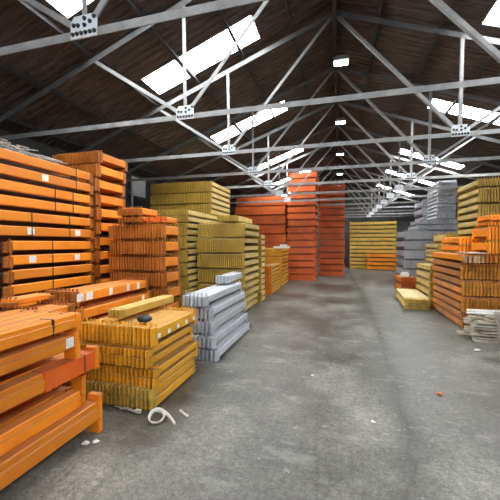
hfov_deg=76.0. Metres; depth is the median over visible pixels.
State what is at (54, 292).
crossbar
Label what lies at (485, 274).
crossbar
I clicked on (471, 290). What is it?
crossbar
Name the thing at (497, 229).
crossbar
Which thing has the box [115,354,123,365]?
crossbar
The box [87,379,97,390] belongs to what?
crossbar
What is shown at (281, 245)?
timber offcut
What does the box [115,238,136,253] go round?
crossbar
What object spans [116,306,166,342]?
crossbar
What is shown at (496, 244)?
crossbar
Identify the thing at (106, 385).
crossbar
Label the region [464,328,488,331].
timber lath
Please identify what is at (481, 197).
crossbar
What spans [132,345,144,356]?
crossbar
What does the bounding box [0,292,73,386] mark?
crossbar
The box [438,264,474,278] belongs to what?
crossbar
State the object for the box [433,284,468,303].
crossbar
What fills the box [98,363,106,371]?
crossbar
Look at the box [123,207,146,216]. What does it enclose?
crossbar
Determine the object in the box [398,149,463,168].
window
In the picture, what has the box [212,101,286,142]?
window
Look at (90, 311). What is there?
crossbar
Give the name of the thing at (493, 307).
crossbar
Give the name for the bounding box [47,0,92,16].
window
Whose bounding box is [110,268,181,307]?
crossbar
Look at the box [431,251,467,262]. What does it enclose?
crossbar
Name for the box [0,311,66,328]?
crossbar
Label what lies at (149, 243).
crossbar
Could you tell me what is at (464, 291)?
crossbar
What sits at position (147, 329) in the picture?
crossbar
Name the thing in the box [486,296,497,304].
crossbar
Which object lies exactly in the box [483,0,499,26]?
window
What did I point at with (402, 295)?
crossbar
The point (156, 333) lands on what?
crossbar
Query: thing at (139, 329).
crossbar
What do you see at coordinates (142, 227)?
crossbar
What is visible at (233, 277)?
crossbar
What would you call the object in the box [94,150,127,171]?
crossbar
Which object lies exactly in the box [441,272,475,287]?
crossbar
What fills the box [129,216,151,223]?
crossbar
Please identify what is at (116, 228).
crossbar
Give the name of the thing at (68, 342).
crossbar
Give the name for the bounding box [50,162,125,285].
crossbar
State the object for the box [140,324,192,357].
crossbar
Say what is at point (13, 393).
crossbar
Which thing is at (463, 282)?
crossbar
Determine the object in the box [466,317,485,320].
timber lath
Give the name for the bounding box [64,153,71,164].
crossbar
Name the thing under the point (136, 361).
crossbar
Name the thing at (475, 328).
timber lath
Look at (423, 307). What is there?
crossbar
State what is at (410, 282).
crossbar
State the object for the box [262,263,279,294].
crossbar
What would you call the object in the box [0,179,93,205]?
crossbar
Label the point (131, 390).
crossbar
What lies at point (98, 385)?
crossbar
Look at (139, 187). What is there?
wall panel
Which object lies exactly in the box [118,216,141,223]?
crossbar
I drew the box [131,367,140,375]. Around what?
crossbar
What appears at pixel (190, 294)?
crossbar
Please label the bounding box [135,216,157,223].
crossbar
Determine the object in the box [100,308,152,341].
crossbar
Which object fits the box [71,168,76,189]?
band
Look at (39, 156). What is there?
wire offcuts
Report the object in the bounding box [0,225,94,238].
crossbar
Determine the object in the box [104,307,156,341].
crossbar
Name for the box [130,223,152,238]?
crossbar
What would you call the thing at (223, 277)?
crossbar
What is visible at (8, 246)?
crossbar
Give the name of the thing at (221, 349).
crossbar
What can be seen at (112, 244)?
crossbar
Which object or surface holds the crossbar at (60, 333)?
on the bearer
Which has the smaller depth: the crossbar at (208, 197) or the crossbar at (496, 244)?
the crossbar at (496, 244)
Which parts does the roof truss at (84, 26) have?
gusset plate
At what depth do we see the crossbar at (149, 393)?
3.32 m
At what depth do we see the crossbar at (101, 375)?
3.23 m
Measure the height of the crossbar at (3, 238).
2.570 m
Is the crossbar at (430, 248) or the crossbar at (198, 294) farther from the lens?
the crossbar at (430, 248)
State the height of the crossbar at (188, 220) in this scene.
2.376 m
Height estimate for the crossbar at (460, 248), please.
0.170 m
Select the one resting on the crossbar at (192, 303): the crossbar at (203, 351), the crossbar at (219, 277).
the crossbar at (219, 277)
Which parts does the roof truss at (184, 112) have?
gusset plate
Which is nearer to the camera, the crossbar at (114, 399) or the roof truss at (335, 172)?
the crossbar at (114, 399)
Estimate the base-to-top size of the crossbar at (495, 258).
0.170 m
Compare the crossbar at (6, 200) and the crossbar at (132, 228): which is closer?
the crossbar at (6, 200)
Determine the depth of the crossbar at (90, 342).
3.25 m
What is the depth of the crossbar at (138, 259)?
4.85 m
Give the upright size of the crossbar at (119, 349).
0.102 m
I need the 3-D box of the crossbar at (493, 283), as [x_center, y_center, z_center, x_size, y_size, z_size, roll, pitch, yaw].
[4.738,0.604,6.798,0.113,0.156,1.996,0,1,16]
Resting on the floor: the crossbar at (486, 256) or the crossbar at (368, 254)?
the crossbar at (368, 254)
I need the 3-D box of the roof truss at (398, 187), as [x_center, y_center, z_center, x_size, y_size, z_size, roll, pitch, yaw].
[3.012,-3.184,11.141,11.700,2.415,0.099,0,1,16]
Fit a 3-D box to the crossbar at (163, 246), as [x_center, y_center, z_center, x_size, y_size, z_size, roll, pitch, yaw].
[-1.251,-0.061,4.979,0.092,0.240,0.540,0,1,16]
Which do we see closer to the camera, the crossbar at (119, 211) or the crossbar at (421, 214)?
the crossbar at (119, 211)
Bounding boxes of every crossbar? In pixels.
[0,148,93,182]
[0,161,81,309]
[0,163,93,194]
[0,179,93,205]
[0,194,93,216]
[0,210,93,227]
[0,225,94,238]
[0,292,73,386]
[0,309,26,315]
[0,310,40,319]
[0,310,54,323]
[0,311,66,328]
[0,312,80,351]
[0,330,79,375]
[0,332,63,353]
[0,345,98,413]
[0,350,80,384]
[0,352,62,376]
[0,374,85,456]
[0,386,57,416]
[0,386,70,426]
[0,391,102,490]
[1,238,93,252]
[2,251,94,267]
[3,262,94,282]
[3,273,94,297]
[3,300,40,309]
[44,277,128,301]
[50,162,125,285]
[52,277,134,302]
[59,277,140,302]
[60,153,67,165]
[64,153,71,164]
[66,277,148,306]
[68,152,75,164]
[73,152,85,164]
[74,290,142,307]
[74,290,151,321]
[77,152,84,163]
[80,290,136,305]
[80,291,129,303]
[80,316,107,339]
[80,339,87,349]
[82,151,112,169]
[82,340,95,349]
[83,370,90,379]
[84,312,107,320]
[84,317,107,339]
[85,151,116,170]
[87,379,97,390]
[88,318,111,340]
[90,150,121,171]
[91,341,102,345]
[91,370,97,380]
[92,318,114,340]
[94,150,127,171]
[95,381,105,391]
[96,319,117,340]
[98,341,111,353]
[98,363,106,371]
[98,371,105,381]
[99,353,106,362]
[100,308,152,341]
[102,382,113,393]
[102,393,109,404]
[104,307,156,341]
[106,364,114,372]
[106,372,114,382]
[107,343,119,353]
[107,353,115,364]
[108,295,162,317]
[108,306,159,342]
[109,223,131,238]
[109,254,131,268]
[110,238,131,253]
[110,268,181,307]
[110,382,119,394]
[110,394,118,404]
[111,306,163,342]
[112,295,165,317]
[114,223,136,238]
[114,365,123,373]
[114,373,121,383]
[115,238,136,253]
[115,254,136,268]
[115,295,169,318]
[115,343,127,354]
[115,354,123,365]
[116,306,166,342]
[117,207,140,216]
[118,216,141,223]
[118,295,173,318]
[119,223,141,238]
[119,384,130,396]
[119,395,127,406]
[120,238,141,253]
[120,254,141,268]
[120,306,170,343]
[122,365,131,374]
[122,373,130,384]
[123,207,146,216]
[124,216,146,223]
[124,344,136,355]
[124,355,131,365]
[125,223,146,238]
[125,238,146,253]
[125,254,146,268]
[125,306,173,343]
[127,385,136,397]
[127,396,135,408]
[129,206,151,216]
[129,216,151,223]
[129,306,176,343]
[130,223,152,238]
[130,238,137,253]
[130,254,151,269]
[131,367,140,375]
[131,375,139,385]
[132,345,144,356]
[132,356,140,367]
[133,307,180,344]
[134,206,158,216]
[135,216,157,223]
[135,222,157,238]
[136,238,155,253]
[136,254,154,269]
[136,386,146,398]
[136,397,143,409]
[137,307,184,345]
[139,375,147,387]
[140,222,160,238]
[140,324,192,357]
[140,341,189,376]
[141,238,158,253]
[141,254,162,269]
[141,332,192,368]
[142,307,187,345]
[144,357,195,400]
[144,364,195,410]
[145,307,191,346]
[146,222,166,238]
[146,253,167,269]
[147,217,163,223]
[147,238,167,253]
[148,340,197,377]
[148,348,197,388]
[149,209,228,307]
[150,180,229,215]
[150,307,196,346]
[152,216,170,223]
[152,222,172,238]
[152,238,172,253]
[152,253,172,269]
[157,238,179,253]
[157,253,178,269]
[158,216,177,223]
[158,222,179,238]
[182,283,221,305]
[186,283,224,305]
[190,282,231,305]
[193,318,203,331]
[194,281,234,305]
[194,332,200,340]
[196,291,235,317]
[197,221,258,311]
[197,304,232,332]
[198,280,237,306]
[198,332,207,346]
[198,347,202,359]
[200,290,238,318]
[201,347,207,360]
[202,301,239,332]
[202,312,240,347]
[203,281,241,306]
[204,290,241,318]
[205,300,242,332]
[206,311,243,347]
[206,322,242,360]
[208,290,244,318]
[210,300,246,333]
[210,321,245,361]
[211,311,247,348]
[214,321,249,361]
[218,272,235,282]
[222,272,238,282]
[225,272,241,283]
[233,215,251,223]
[235,195,290,273]
[240,234,264,302]
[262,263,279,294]
[263,248,288,285]
[287,170,318,280]
[319,183,344,276]
[349,221,396,268]
[367,253,397,269]
[395,273,416,288]
[395,293,407,308]
[396,229,456,283]
[396,288,408,302]
[400,288,412,303]
[403,288,416,303]
[407,288,421,303]
[408,218,458,230]
[410,288,425,303]
[414,199,438,249]
[414,288,430,304]
[416,262,439,305]
[420,304,425,309]
[425,244,453,261]
[426,180,456,219]
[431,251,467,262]
[432,258,467,270]
[432,264,467,278]
[433,232,471,251]
[433,271,468,286]
[433,277,468,295]
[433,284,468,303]
[433,290,468,311]
[433,296,467,319]
[433,302,467,328]
[435,251,471,262]
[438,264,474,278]
[439,258,474,270]
[439,278,475,295]
[439,291,475,308]
[440,251,476,262]
[440,285,475,303]
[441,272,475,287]
[442,236,465,243]
[442,244,465,251]
[443,251,480,262]
[444,258,482,270]
[446,251,484,262]
[448,266,481,278]
[449,236,472,243]
[449,244,471,251]
[451,251,488,262]
[451,259,489,270]
[454,251,492,262]
[457,177,499,279]
[471,279,482,287]
[472,225,494,239]
[472,240,493,253]
[474,296,483,304]
[475,288,482,295]
[475,304,482,308]
[476,220,496,226]
[477,214,496,221]
[478,279,490,287]
[480,225,499,239]
[480,240,499,253]
[481,296,490,304]
[482,271,489,278]
[483,288,489,295]
[483,305,490,309]
[484,254,497,262]
[485,263,496,270]
[485,279,497,287]
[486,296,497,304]
[489,271,496,279]
[490,288,497,296]
[490,305,497,309]
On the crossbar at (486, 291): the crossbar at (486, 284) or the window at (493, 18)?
the crossbar at (486, 284)
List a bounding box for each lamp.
[333,39,348,66]
[335,107,345,124]
[336,146,343,154]
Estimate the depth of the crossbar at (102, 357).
3.18 m
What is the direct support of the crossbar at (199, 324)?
on the crossbar at (198, 334)
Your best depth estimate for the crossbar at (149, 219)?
4.84 m
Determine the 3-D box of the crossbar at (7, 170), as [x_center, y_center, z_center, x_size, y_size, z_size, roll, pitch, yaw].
[-2.574,-0.886,3.902,0.067,0.166,1.786,0,1,16]
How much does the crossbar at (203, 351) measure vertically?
0.190 m
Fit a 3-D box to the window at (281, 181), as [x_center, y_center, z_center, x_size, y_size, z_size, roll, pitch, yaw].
[2.093,-3.758,16.689,2.090,0.783,0.620,0,1,16]
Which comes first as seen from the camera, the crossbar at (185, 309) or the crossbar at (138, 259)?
the crossbar at (185, 309)
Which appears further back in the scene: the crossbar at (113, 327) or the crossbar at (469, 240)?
the crossbar at (469, 240)
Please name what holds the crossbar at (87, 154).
on the crossbar at (106, 184)
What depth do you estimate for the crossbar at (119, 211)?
4.83 m
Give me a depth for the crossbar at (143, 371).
3.13 m
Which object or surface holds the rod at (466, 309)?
on the timber lath
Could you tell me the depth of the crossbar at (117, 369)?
3.18 m
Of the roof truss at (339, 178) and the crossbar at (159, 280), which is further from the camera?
the roof truss at (339, 178)
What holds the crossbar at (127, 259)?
on the crossbar at (159, 280)
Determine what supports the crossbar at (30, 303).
on the crossbar
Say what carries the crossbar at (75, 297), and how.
on the crossbar at (90, 311)
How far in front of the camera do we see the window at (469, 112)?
7.70 m
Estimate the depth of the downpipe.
9.48 m
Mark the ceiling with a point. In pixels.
(94, 87)
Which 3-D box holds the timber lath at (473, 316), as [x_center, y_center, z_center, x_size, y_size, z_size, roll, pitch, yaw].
[4.221,1.131,5.303,0.954,0.022,0.130,0,1,16]
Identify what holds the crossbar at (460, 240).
on the crossbar at (460, 248)
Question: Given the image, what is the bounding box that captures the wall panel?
[131,176,145,197]
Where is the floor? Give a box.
[0,266,499,499]
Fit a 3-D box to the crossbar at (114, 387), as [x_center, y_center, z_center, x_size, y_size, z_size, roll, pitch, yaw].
[-1.216,1.373,3.625,0.094,0.102,0.996,0,1,16]
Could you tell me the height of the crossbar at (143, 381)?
0.102 m
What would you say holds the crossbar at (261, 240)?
on the floor
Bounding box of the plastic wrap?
[493,310,499,359]
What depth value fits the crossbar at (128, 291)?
4.24 m
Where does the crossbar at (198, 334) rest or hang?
on the crossbar at (199, 349)
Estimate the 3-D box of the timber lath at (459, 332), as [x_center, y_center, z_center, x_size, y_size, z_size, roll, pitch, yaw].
[4.269,1.470,5.542,1.183,0.034,0.130,0,1,16]
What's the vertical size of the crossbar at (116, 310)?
0.100 m
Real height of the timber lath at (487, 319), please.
0.022 m
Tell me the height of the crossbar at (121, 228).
0.240 m
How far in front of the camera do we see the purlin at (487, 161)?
11.05 m
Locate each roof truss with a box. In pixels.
[0,0,266,55]
[0,0,499,140]
[74,11,499,162]
[124,66,499,181]
[161,101,499,188]
[212,124,499,196]
[229,153,457,208]
[230,140,480,203]
[230,163,457,211]
[275,171,426,213]
[318,177,414,215]
[318,183,413,217]
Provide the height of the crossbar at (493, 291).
0.156 m
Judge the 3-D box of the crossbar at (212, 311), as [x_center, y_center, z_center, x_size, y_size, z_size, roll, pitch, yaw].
[-0.329,0.838,5.155,0.058,0.185,1.676,0,1,16]
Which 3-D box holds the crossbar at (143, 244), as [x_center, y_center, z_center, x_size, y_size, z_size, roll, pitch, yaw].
[-1.521,-0.063,5.056,0.092,0.240,0.540,0,1,16]
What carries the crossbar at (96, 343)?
on the crossbar
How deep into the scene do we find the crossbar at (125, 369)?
3.16 m
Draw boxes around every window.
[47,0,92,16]
[142,16,258,93]
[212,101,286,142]
[258,149,302,170]
[273,171,308,186]
[377,185,411,195]
[386,170,434,185]
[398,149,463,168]
[428,99,499,124]
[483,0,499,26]
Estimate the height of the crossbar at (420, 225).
0.400 m
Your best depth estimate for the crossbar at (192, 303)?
4.38 m
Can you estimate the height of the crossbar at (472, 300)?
0.156 m
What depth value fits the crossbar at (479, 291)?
5.91 m
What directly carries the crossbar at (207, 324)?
on the crossbar at (204, 339)
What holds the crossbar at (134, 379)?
on the crossbar at (131, 390)
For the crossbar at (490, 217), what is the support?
on the crossbar at (493, 222)
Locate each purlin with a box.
[0,60,253,197]
[0,112,239,206]
[12,0,258,183]
[123,0,289,186]
[212,0,302,172]
[284,0,325,180]
[349,0,383,185]
[364,0,454,189]
[380,45,499,193]
[395,114,499,199]
[410,153,499,204]
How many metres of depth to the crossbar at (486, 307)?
5.89 m
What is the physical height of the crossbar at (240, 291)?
0.185 m
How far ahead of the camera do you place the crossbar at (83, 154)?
4.93 m
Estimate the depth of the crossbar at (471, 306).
5.95 m
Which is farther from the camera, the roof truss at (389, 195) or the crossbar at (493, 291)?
the roof truss at (389, 195)
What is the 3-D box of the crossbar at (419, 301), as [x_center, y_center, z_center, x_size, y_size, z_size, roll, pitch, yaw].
[4.394,1.215,8.610,0.094,0.150,1.900,0,1,18]
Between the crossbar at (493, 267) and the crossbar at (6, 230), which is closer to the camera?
the crossbar at (6, 230)
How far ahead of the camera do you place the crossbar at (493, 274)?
5.86 m
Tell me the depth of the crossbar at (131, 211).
4.79 m
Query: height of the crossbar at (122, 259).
0.240 m
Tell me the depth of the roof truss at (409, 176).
9.16 m
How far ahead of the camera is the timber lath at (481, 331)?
5.15 m
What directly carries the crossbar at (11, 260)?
on the crossbar at (11, 275)
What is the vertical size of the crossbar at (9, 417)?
0.130 m
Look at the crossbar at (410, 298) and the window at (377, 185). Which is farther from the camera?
the window at (377, 185)
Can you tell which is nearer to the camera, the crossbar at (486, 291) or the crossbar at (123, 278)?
the crossbar at (123, 278)
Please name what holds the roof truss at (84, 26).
attached to the ridge beam
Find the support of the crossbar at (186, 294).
on the crossbar
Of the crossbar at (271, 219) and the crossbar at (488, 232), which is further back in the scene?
the crossbar at (271, 219)
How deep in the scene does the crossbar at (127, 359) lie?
3.10 m
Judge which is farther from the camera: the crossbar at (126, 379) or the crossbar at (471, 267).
the crossbar at (471, 267)
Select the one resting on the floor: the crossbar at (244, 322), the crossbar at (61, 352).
the crossbar at (244, 322)
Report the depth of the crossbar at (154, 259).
4.79 m
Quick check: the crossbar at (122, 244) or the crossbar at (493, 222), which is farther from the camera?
the crossbar at (493, 222)
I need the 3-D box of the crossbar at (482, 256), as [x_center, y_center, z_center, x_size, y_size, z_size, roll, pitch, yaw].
[4.480,0.129,6.777,0.066,0.170,2.150,0,1,16]
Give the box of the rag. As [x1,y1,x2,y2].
[137,315,152,322]
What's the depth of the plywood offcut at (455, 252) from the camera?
5.90 m
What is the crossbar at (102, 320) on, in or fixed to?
on the crossbar at (96, 343)
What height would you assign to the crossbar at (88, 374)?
0.102 m
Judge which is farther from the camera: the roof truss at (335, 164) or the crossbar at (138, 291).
the roof truss at (335, 164)
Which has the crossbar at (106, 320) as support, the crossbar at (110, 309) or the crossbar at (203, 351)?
the crossbar at (110, 309)
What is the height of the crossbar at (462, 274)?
0.156 m
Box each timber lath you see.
[456,330,467,334]
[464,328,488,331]
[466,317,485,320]
[470,315,493,318]
[470,331,499,336]
[471,324,496,327]
[471,326,496,330]
[472,338,499,343]
[473,336,499,339]
[474,320,496,324]
[478,330,498,334]
[484,318,495,321]
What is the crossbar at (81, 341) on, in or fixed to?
on the crossbar
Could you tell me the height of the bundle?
0.140 m
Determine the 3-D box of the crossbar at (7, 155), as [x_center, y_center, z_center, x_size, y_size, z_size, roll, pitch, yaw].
[-2.579,-1.052,3.895,0.065,0.166,1.786,0,1,16]
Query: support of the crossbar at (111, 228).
on the crossbar at (112, 244)
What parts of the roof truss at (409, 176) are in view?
gusset plate, gusset plate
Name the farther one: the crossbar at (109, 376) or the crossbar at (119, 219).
the crossbar at (119, 219)
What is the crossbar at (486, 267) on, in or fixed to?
on the crossbar at (485, 274)
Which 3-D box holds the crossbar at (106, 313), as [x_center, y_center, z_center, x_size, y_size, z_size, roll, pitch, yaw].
[-1.867,0.869,4.110,0.098,0.185,1.416,0,1,16]
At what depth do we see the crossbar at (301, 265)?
13.83 m
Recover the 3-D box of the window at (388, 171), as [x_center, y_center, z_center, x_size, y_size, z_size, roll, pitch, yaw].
[7.478,-3.390,14.970,2.050,0.768,0.580,0,1,16]
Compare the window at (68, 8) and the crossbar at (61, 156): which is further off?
the crossbar at (61, 156)
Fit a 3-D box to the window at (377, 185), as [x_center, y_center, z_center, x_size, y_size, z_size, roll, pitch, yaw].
[8.496,-3.464,18.631,2.050,0.768,0.580,0,1,16]
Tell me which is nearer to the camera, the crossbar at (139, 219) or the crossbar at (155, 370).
the crossbar at (155, 370)
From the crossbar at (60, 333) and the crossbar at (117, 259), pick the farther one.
the crossbar at (117, 259)
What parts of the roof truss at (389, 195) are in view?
gusset plate, gusset plate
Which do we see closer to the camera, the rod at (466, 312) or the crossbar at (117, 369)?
the crossbar at (117, 369)
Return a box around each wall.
[0,129,239,288]
[265,184,428,266]
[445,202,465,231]
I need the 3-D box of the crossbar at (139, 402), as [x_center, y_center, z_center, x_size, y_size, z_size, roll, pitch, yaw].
[-0.939,1.477,3.551,0.094,0.102,0.996,0,1,16]
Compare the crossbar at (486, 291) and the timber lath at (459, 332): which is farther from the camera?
the crossbar at (486, 291)
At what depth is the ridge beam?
6.60 m
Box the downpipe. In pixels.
[129,178,133,225]
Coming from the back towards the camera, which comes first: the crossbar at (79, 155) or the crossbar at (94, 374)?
the crossbar at (79, 155)
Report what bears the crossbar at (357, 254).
on the floor
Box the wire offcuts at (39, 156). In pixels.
[0,138,66,163]
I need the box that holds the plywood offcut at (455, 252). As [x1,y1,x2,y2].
[455,252,487,253]
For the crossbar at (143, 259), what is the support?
on the crossbar at (159, 280)
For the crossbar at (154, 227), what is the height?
0.240 m
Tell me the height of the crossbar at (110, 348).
0.102 m
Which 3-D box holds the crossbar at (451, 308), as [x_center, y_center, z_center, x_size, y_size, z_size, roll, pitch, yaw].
[4.305,1.225,6.956,0.113,0.156,1.996,0,1,16]
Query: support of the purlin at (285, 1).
attached to the ceiling
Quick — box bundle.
[400,272,408,276]
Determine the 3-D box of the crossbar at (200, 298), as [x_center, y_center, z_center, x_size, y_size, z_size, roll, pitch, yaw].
[-0.451,0.657,5.073,0.058,0.180,1.676,0,1,16]
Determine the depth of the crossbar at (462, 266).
6.53 m
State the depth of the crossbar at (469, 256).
5.81 m
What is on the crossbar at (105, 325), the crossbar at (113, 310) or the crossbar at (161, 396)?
the crossbar at (113, 310)
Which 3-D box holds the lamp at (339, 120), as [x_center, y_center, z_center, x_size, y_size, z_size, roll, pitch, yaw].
[2.672,-3.986,9.454,0.300,0.475,0.240,0,1,16]
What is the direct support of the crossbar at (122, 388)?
on the crossbar at (122, 400)
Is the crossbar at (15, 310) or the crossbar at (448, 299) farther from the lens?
the crossbar at (448, 299)
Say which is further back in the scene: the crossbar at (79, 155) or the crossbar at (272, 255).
the crossbar at (272, 255)
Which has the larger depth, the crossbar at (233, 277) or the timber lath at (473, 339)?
the crossbar at (233, 277)
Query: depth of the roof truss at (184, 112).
4.42 m
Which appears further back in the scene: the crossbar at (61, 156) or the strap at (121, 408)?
the crossbar at (61, 156)
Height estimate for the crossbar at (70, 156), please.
0.200 m
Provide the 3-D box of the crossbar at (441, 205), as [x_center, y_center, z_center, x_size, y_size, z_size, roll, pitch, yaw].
[7.207,-1.826,12.075,0.633,1.360,1.538,0,1,16]
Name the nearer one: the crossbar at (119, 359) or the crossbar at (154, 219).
the crossbar at (119, 359)
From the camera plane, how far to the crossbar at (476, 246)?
5.96 m
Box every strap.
[114,405,140,413]
[148,407,175,424]
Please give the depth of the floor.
2.88 m
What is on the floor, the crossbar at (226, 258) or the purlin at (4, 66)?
the crossbar at (226, 258)
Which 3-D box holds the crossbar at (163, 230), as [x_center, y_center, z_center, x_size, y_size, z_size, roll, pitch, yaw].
[-1.249,-0.301,4.977,0.092,0.240,0.540,0,1,16]
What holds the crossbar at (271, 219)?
on the floor
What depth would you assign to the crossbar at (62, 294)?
3.69 m
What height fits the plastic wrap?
0.758 m
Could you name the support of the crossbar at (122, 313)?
on the crossbar at (113, 327)
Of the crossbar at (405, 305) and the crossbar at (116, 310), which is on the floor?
the crossbar at (405, 305)
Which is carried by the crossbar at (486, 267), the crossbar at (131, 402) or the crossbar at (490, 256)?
the crossbar at (490, 256)
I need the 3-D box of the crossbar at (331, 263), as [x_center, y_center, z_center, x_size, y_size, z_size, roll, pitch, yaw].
[4.233,-0.999,16.453,1.230,4.530,1.860,0,1,16]
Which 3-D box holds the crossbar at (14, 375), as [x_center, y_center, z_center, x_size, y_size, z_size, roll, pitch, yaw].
[-1.784,0.929,1.549,0.125,0.130,2.398,0,1,16]
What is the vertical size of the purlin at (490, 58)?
0.102 m
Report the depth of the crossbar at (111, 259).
4.97 m
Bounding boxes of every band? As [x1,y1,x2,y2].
[26,212,32,236]
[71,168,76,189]
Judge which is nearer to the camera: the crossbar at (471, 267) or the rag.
the rag
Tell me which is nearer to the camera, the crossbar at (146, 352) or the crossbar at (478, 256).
the crossbar at (146, 352)
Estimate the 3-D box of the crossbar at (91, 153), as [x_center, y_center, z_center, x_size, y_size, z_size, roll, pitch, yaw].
[-2.307,-1.440,5.199,0.078,0.200,0.700,0,1,16]
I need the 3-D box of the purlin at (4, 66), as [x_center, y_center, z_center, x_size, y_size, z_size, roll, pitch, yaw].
[-2.309,-2.730,8.996,0.078,0.102,30.200,0,1,16]
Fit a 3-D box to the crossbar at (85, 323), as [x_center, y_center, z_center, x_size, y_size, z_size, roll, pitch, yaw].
[-1.544,0.807,3.718,0.046,0.205,0.996,0,1,16]
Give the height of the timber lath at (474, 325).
0.022 m
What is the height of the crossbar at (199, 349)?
0.190 m
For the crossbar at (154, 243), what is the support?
on the crossbar at (154, 259)
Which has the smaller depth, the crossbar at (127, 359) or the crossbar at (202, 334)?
the crossbar at (127, 359)
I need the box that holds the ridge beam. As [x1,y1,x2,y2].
[332,0,337,183]
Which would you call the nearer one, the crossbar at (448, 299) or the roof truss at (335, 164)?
the crossbar at (448, 299)
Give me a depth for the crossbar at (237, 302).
4.81 m
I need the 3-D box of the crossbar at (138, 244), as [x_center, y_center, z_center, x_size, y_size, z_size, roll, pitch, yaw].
[-1.612,-0.063,5.080,0.092,0.240,0.540,0,1,16]
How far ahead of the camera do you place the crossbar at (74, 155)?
4.96 m
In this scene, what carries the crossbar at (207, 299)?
on the crossbar at (240, 291)
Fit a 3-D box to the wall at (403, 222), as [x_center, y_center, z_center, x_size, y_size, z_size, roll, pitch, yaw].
[6.134,-1.795,22.395,12.000,5.880,0.100,0,1,16]
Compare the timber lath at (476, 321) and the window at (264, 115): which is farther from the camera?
the window at (264, 115)
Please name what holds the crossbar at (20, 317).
on the bearer
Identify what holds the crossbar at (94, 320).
on the crossbar at (90, 342)
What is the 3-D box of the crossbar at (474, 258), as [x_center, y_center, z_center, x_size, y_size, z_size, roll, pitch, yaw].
[4.337,0.130,6.769,0.066,0.170,2.150,0,1,16]
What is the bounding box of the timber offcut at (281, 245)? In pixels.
[273,244,289,247]
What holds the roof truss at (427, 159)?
attached to the ridge beam
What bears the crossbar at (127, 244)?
on the crossbar at (127, 259)
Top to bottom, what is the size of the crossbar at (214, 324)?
0.185 m
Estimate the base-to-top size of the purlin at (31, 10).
0.102 m
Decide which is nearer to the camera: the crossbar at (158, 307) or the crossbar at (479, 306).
the crossbar at (158, 307)
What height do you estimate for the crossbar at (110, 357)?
0.102 m
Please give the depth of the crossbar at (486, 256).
5.81 m
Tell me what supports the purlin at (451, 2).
attached to the ceiling
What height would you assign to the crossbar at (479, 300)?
0.156 m
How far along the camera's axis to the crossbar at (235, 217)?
7.42 m
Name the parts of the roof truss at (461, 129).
gusset plate, gusset plate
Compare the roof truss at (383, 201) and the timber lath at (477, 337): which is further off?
the roof truss at (383, 201)
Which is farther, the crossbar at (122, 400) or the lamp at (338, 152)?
the lamp at (338, 152)
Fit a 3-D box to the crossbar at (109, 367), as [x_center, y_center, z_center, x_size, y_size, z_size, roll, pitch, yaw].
[-1.278,1.167,3.666,0.094,0.102,0.996,0,1,16]
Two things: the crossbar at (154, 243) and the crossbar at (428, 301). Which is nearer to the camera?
the crossbar at (154, 243)
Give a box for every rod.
[466,309,496,311]
[466,312,493,313]
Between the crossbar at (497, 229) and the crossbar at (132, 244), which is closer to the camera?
the crossbar at (132, 244)
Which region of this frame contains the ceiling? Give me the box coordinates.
[0,0,499,206]
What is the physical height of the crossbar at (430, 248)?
0.540 m
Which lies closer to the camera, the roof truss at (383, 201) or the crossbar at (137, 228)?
the crossbar at (137, 228)
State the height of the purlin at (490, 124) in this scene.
0.102 m
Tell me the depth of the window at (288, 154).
13.07 m
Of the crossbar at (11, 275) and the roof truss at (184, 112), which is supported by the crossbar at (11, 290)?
the crossbar at (11, 275)
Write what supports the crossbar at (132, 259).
on the crossbar at (159, 280)
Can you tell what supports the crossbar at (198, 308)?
on the crossbar at (194, 325)
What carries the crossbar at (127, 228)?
on the crossbar at (127, 244)
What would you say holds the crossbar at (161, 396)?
on the floor
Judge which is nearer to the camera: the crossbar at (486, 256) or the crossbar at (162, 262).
the crossbar at (162, 262)
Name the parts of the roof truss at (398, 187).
gusset plate, gusset plate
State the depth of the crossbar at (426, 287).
8.80 m
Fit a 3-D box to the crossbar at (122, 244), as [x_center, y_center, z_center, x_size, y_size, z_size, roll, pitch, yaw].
[-1.879,-0.065,5.167,0.092,0.240,0.540,0,1,16]
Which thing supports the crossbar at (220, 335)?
on the crossbar at (221, 349)
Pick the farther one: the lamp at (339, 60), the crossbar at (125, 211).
the lamp at (339, 60)
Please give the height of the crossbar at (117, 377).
0.102 m
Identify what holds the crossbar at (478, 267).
on the crossbar at (478, 274)
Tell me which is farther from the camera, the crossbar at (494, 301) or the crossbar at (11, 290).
the crossbar at (494, 301)
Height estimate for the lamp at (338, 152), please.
0.475 m
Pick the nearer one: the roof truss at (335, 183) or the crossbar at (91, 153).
the crossbar at (91, 153)
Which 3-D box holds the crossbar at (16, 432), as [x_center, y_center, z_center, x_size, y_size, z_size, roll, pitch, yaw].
[-1.738,1.178,1.518,0.125,0.250,2.398,0,1,16]
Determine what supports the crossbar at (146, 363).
on the crossbar at (143, 371)
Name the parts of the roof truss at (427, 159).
gusset plate, gusset plate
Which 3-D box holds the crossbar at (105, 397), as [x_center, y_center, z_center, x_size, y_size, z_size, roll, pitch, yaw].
[-1.308,1.475,3.651,0.094,0.102,0.996,0,1,16]
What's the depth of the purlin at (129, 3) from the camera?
5.62 m
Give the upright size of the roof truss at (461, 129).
2.415 m
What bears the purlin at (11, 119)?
attached to the ceiling
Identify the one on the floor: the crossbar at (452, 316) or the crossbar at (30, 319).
the crossbar at (452, 316)
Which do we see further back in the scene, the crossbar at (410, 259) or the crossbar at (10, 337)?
the crossbar at (410, 259)
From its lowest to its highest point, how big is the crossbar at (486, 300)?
0.156 m
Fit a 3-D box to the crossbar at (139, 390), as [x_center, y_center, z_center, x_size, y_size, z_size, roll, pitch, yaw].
[-0.937,1.374,3.557,0.094,0.102,0.996,0,1,16]
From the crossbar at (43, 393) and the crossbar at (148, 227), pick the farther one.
the crossbar at (148, 227)
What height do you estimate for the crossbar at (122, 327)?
0.205 m
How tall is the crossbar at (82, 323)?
0.205 m
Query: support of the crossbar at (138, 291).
on the crossbar

